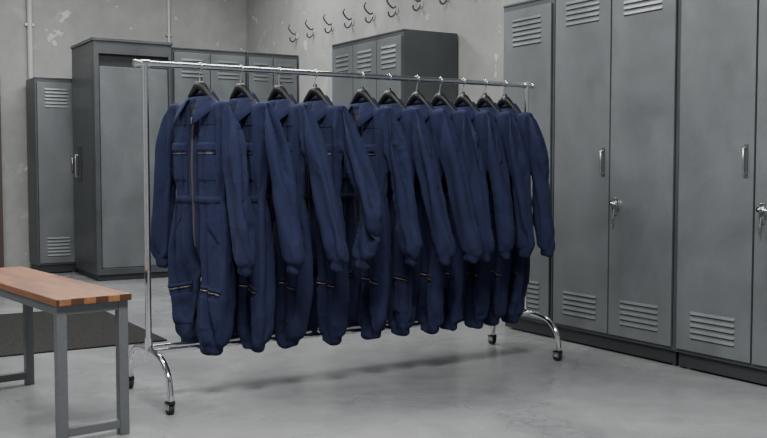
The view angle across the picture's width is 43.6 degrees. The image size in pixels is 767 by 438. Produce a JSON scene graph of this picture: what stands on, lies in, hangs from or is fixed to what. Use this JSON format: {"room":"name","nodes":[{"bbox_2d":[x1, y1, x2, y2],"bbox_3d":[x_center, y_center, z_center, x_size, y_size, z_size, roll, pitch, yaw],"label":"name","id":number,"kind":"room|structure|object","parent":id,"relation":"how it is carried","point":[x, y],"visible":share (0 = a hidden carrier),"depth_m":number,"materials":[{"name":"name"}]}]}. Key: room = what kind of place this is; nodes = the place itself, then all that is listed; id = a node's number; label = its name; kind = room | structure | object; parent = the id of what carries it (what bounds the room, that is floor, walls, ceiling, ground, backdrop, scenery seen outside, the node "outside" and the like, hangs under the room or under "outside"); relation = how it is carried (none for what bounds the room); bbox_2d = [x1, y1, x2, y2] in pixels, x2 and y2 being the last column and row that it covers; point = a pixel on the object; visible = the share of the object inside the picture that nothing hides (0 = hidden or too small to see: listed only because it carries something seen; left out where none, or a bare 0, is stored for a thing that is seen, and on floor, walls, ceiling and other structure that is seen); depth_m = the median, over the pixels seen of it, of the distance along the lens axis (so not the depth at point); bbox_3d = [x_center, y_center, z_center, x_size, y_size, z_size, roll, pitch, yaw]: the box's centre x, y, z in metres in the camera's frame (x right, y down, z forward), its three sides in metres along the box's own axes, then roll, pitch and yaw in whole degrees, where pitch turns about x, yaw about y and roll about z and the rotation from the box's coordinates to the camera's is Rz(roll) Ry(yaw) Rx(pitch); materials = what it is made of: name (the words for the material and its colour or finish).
{"room":"workers' locker room","nodes":[
{"label":"workers' locker room","id":0,"kind":"room"},
{"bbox_2d":[0,0,246,268],"bbox_3d":[-4.944,-1.270,9.582,8.040,3.700,0.200,-2,4,-31],"label":"wall","id":1,"kind":"structure","parent":0,"point":[59,25],"depth_m":10.30,"materials":[{"name":"paint"}]},
{"bbox_2d":[0,99,3,267],"bbox_3d":[-4.373,-0.461,9.805,0.900,2.060,0.089,-2,4,-31],"label":"door","id":2,"kind":"structure","parent":1,"relation":"in","point":[1,192],"depth_m":10.05,"materials":[{"name":"paint"}]},
{"bbox_2d":[25,0,33,214],"bbox_3d":[-3.734,-1.297,10.172,0.090,3.690,0.055,-2,4,-31],"label":"conduit","id":3,"kind":"object","parent":1,"relation":"attached to","point":[28,24],"visible":0.28,"depth_m":10.12,"materials":[{"name":"grey metal"}]},
{"bbox_2d":[165,0,171,41],"bbox_3d":[-2.443,-1.340,10.974,0.070,3.690,0.035,-2,4,-31],"label":"conduit","id":4,"kind":"object","parent":1,"relation":"attached to","point":[168,1],"visible":0.18,"depth_m":10.91,"materials":[{"name":"grey metal"}]},
{"bbox_2d":[0,271,766,437],"bbox_3d":[-1.495,0.931,4.066,8.040,0.100,13.400,-2,4,-31],"label":"floor","id":5,"kind":"structure","parent":0,"point":[445,383],"depth_m":4.71,"materials":[{"name":"concrete"}]},
{"bbox_2d":[26,77,77,272],"bbox_3d":[-3.459,-0.450,10.055,0.420,2.012,0.462,-2,4,-31],"label":"locker","id":6,"kind":"object","parent":5,"relation":"on","point":[49,102],"visible":0.9,"depth_m":9.88,"materials":[{"name":"metal"}]},
{"bbox_2d":[0,266,131,437],"bbox_3d":[-1.572,0.572,4.370,0.310,0.585,1.360,-2,4,-38],"label":"bench","id":7,"kind":"object","parent":5,"relation":"on","point":[60,296],"visible":1,"depth_m":3.93,"materials":[{"name":"brown wood"}]},
{"bbox_2d":[0,311,166,356],"bbox_3d":[-3.155,0.774,5.946,3.180,0.012,1.650,-2,4,-31],"label":"floor mat","id":8,"kind":"object","parent":5,"relation":"on","point":[90,330],"visible":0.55,"depth_m":6.32,"materials":[{"name":"rubber"}]},
{"bbox_2d":[70,37,172,280],"bbox_3d":[-2.659,-0.590,9.693,0.830,2.330,0.862,-2,4,-31],"label":"cupboard","id":9,"kind":"object","parent":5,"relation":"on","point":[106,86],"visible":0.79,"depth_m":9.33,"materials":[{"name":"paint"}]},
{"bbox_2d":[171,47,245,195],"bbox_3d":[-1.915,-0.591,10.055,0.800,2.292,0.662,-2,4,-31],"label":"locker","id":10,"kind":"object","parent":5,"relation":"on","point":[222,83],"visible":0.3,"depth_m":9.73,"materials":[{"name":"metal"}]},
{"bbox_2d":[246,52,297,102],"bbox_3d":[-1.318,-0.610,10.421,0.590,2.292,0.662,-2,4,-31],"label":"locker","id":11,"kind":"object","parent":5,"relation":"on","point":[261,84],"visible":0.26,"depth_m":10.09,"materials":[{"name":"metal"}]},
{"bbox_2d":[129,59,562,414],"bbox_3d":[-0.140,0.027,5.078,2.379,1.596,0.658,-2,4,-31],"label":"rack","id":12,"kind":"object","parent":5,"relation":"on","point":[148,347],"visible":0.8,"depth_m":4.60,"materials":[{"name":"silver metal"}]},
{"bbox_2d":[188,62,217,101],"bbox_3d":[-0.876,-0.620,4.579,0.344,0.253,0.048,2,4,37],"label":"hanger","id":13,"kind":"object","parent":12,"relation":"hanging from","point":[199,85],"visible":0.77,"depth_m":4.56,"materials":[{"name":"black plastic"}]},
{"bbox_2d":[151,90,255,355],"bbox_3d":[-0.862,0.015,4.604,0.718,1.263,0.216,2,4,37],"label":"coverall","id":14,"kind":"object","parent":13,"relation":"hanging from","point":[201,144],"visible":0.97,"depth_m":4.52,"materials":[{"name":"blue fabric"}]},
{"bbox_2d":[230,65,257,102],"bbox_3d":[-0.696,-0.626,4.689,0.344,0.253,0.048,3,4,41],"label":"hanger","id":15,"kind":"object","parent":12,"relation":"hanging from","point":[240,87],"visible":0.75,"depth_m":4.67,"materials":[{"name":"black plastic"}]},
{"bbox_2d":[227,92,304,352],"bbox_3d":[-0.674,0.011,4.689,0.782,1.268,0.206,3,4,41],"label":"coverall","id":16,"kind":"object","parent":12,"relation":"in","point":[268,150],"visible":0.41,"depth_m":4.57,"materials":[{"name":"blue fabric"}]},
{"bbox_2d":[267,67,294,104],"bbox_3d":[-0.522,-0.632,4.796,0.344,0.253,0.048,3,4,42],"label":"hanger","id":17,"kind":"object","parent":12,"relation":"hanging from","point":[278,89],"visible":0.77,"depth_m":4.77,"materials":[{"name":"black plastic"}]},
{"bbox_2d":[266,93,348,348],"bbox_3d":[-0.481,0.008,4.773,0.211,1.270,0.811,-3,4,-41],"label":"coverall","id":18,"kind":"object","parent":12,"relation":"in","point":[302,132],"visible":0.44,"depth_m":4.68,"materials":[{"name":"blue fabric"}]},
{"bbox_2d":[302,69,331,105],"bbox_3d":[-0.350,-0.637,4.901,0.344,0.253,0.048,3,4,40],"label":"hanger","id":19,"kind":"object","parent":12,"relation":"hanging from","point":[313,91],"visible":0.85,"depth_m":4.88,"materials":[{"name":"black plastic"}]},
{"bbox_2d":[302,95,381,345],"bbox_3d":[-0.327,-0.001,4.895,0.208,1.267,0.796,-3,4,-44],"label":"coverall","id":20,"kind":"object","parent":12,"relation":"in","point":[328,313],"visible":0.51,"depth_m":4.78,"materials":[{"name":"blue fabric"}]},
{"bbox_2d":[347,72,378,107],"bbox_3d":[-0.114,-0.645,5.046,0.344,0.253,0.048,3,4,42],"label":"hanger","id":21,"kind":"object","parent":12,"relation":"hanging from","point":[361,93],"visible":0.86,"depth_m":5.03,"materials":[{"name":"black plastic"}]},
{"bbox_2d":[341,97,422,339],"bbox_3d":[-0.100,-0.006,5.048,0.207,1.270,0.747,-3,4,-40],"label":"coverall","id":22,"kind":"object","parent":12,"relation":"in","point":[382,135],"visible":0.5,"depth_m":4.93,"materials":[{"name":"blue fabric"}]},
{"bbox_2d":[378,74,405,108],"bbox_3d":[0.029,-0.650,5.133,0.344,0.253,0.048,3,4,41],"label":"hanger","id":23,"kind":"object","parent":12,"relation":"hanging from","point":[389,94],"visible":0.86,"depth_m":5.11,"materials":[{"name":"black plastic"}]},
{"bbox_2d":[379,98,454,335],"bbox_3d":[0.051,-0.013,5.127,0.791,1.269,0.202,3,4,45],"label":"coverall","id":24,"kind":"object","parent":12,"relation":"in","point":[401,311],"visible":0.31,"depth_m":5.01,"materials":[{"name":"blue fabric"}]},
{"bbox_2d":[405,75,433,109],"bbox_3d":[0.182,-0.655,5.227,0.344,0.253,0.048,3,4,43],"label":"hanger","id":25,"kind":"object","parent":12,"relation":"hanging from","point":[416,95],"visible":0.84,"depth_m":5.21,"materials":[{"name":"black plastic"}]},
{"bbox_2d":[431,77,455,110],"bbox_3d":[0.312,-0.659,5.306,0.048,0.253,0.344,-3,4,-43],"label":"hanger","id":26,"kind":"object","parent":12,"relation":"hanging from","point":[439,96],"visible":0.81,"depth_m":5.28,"materials":[{"name":"black plastic"}]},
{"bbox_2d":[405,99,482,333],"bbox_3d":[0.208,-0.019,5.221,0.789,1.266,0.199,3,4,43],"label":"coverall","id":27,"kind":"object","parent":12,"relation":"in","point":[450,158],"visible":0.27,"depth_m":5.08,"materials":[{"name":"blue fabric"}]},
{"bbox_2d":[434,100,494,330],"bbox_3d":[0.317,-0.027,5.319,0.198,1.262,0.741,-3,4,-43],"label":"coverall","id":28,"kind":"object","parent":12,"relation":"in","point":[456,272],"visible":0.17,"depth_m":5.16,"materials":[{"name":"blue fabric"}]},
{"bbox_2d":[454,78,478,111],"bbox_3d":[0.446,-0.664,5.388,0.048,0.253,0.344,-3,4,-41],"label":"hanger","id":29,"kind":"object","parent":12,"relation":"hanging from","point":[462,97],"visible":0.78,"depth_m":5.36,"materials":[{"name":"black plastic"}]},
{"bbox_2d":[457,101,514,328],"bbox_3d":[0.443,-0.029,5.406,0.200,1.266,0.729,-3,4,-39],"label":"coverall","id":30,"kind":"object","parent":29,"relation":"hanging from","point":[477,288],"visible":0.29,"depth_m":5.23,"materials":[{"name":"blue fabric"}]},
{"bbox_2d":[476,79,499,111],"bbox_3d":[0.578,-0.668,5.469,0.048,0.253,0.344,-3,4,-40],"label":"hanger","id":31,"kind":"object","parent":12,"relation":"hanging from","point":[484,98],"visible":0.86,"depth_m":5.44,"materials":[{"name":"black plastic"}]},
{"bbox_2d":[479,102,534,325],"bbox_3d":[0.581,-0.034,5.496,0.210,1.261,0.723,-3,4,-40],"label":"coverall","id":32,"kind":"object","parent":31,"relation":"hanging from","point":[513,144],"visible":0.25,"depth_m":5.32,"materials":[{"name":"blue fabric"}]},
{"bbox_2d":[497,81,520,112],"bbox_3d":[0.701,-0.672,5.544,0.048,0.253,0.344,-3,4,-40],"label":"hanger","id":33,"kind":"object","parent":12,"relation":"hanging from","point":[504,99],"visible":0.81,"depth_m":5.52,"materials":[{"name":"black plastic"}]},
{"bbox_2d":[500,103,554,323],"bbox_3d":[0.701,-0.037,5.558,0.200,1.267,0.721,-3,4,-39],"label":"coverall","id":34,"kind":"object","parent":33,"relation":"hanging from","point":[543,224],"visible":0.3,"depth_m":5.38,"materials":[{"name":"blue fabric"}]},
{"bbox_2d":[332,29,456,107],"bbox_3d":[0.055,-0.435,8.203,0.562,2.182,1.170,-2,4,-31],"label":"locker","id":35,"kind":"object","parent":5,"relation":"on","point":[402,52],"visible":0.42,"depth_m":7.75,"materials":[{"name":"metal"}]},
{"bbox_2d":[503,0,555,337],"bbox_3d":[1.157,-0.339,6.429,0.540,2.182,0.510,-2,4,-31],"label":"locker","id":36,"kind":"object","parent":5,"relation":"on","point":[529,25],"visible":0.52,"depth_m":6.20,"materials":[{"name":"metal"}]},
{"bbox_2d":[553,0,680,364],"bbox_3d":[1.536,-0.403,5.766,0.581,2.382,1.000,-2,4,-31],"label":"locker","id":37,"kind":"object","parent":5,"relation":"on","point":[617,62],"visible":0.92,"depth_m":5.59,"materials":[{"name":"metal"}]},
{"bbox_2d":[675,0,766,384],"bbox_3d":[2.055,-0.357,4.901,0.581,2.382,1.000,-2,4,-31],"label":"locker","id":38,"kind":"object","parent":5,"relation":"on","point":[721,320],"visible":1,"depth_m":4.95,"materials":[{"name":"metal"}]},
{"bbox_2d":[246,0,526,103],"bbox_3d":[1.899,-1.072,5.923,0.200,3.700,13.200,-2,4,-31],"label":"wall","id":39,"kind":"structure","parent":0,"point":[478,25],"depth_m":9.03,"materials":[{"name":"concrete"}]},
{"bbox_2d":[288,24,297,41],"bbox_3d":[-0.975,-1.987,10.276,0.109,0.192,0.072,-2,4,-31],"label":"coat hook","id":40,"kind":"object","parent":39,"relation":"attached to","point":[295,34],"visible":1,"depth_m":10.28,"materials":[{"name":"silver metal"}]},
{"bbox_2d":[305,19,315,37],"bbox_3d":[-0.766,-1.968,9.935,0.109,0.192,0.072,-2,4,-31],"label":"coat hook","id":41,"kind":"object","parent":39,"relation":"attached to","point":[312,29],"visible":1,"depth_m":9.93,"materials":[{"name":"silver metal"}]},
{"bbox_2d":[323,14,333,33],"bbox_3d":[-0.557,-1.950,9.595,0.109,0.192,0.072,-2,4,-31],"label":"coat hook","id":42,"kind":"object","parent":39,"relation":"attached to","point":[331,25],"visible":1,"depth_m":9.59,"materials":[{"name":"silver metal"}]},
{"bbox_2d":[342,8,353,28],"bbox_3d":[-0.348,-1.931,9.254,0.109,0.192,0.072,-2,4,-31],"label":"coat hook","id":43,"kind":"object","parent":39,"relation":"attached to","point":[350,19],"visible":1,"depth_m":9.26,"materials":[{"name":"silver metal"}]},
{"bbox_2d":[363,2,374,22],"bbox_3d":[-0.139,-1.913,8.914,0.109,0.192,0.072,-2,4,-31],"label":"coat hook","id":44,"kind":"object","parent":39,"relation":"attached to","point":[372,14],"visible":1,"depth_m":8.91,"materials":[{"name":"silver metal"}]},
{"bbox_2d":[386,0,397,17],"bbox_3d":[0.070,-1.894,8.573,0.109,0.192,0.072,-2,4,-31],"label":"coat hook","id":45,"kind":"object","parent":39,"relation":"attached to","point":[395,8],"visible":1,"depth_m":8.57,"materials":[{"name":"silver metal"}]},
{"bbox_2d":[412,0,423,11],"bbox_3d":[0.279,-1.876,8.233,0.109,0.192,0.072,-2,4,-31],"label":"coat hook","id":46,"kind":"object","parent":39,"relation":"attached to","point":[420,2],"visible":1,"depth_m":8.24,"materials":[{"name":"silver metal"}]}
]}

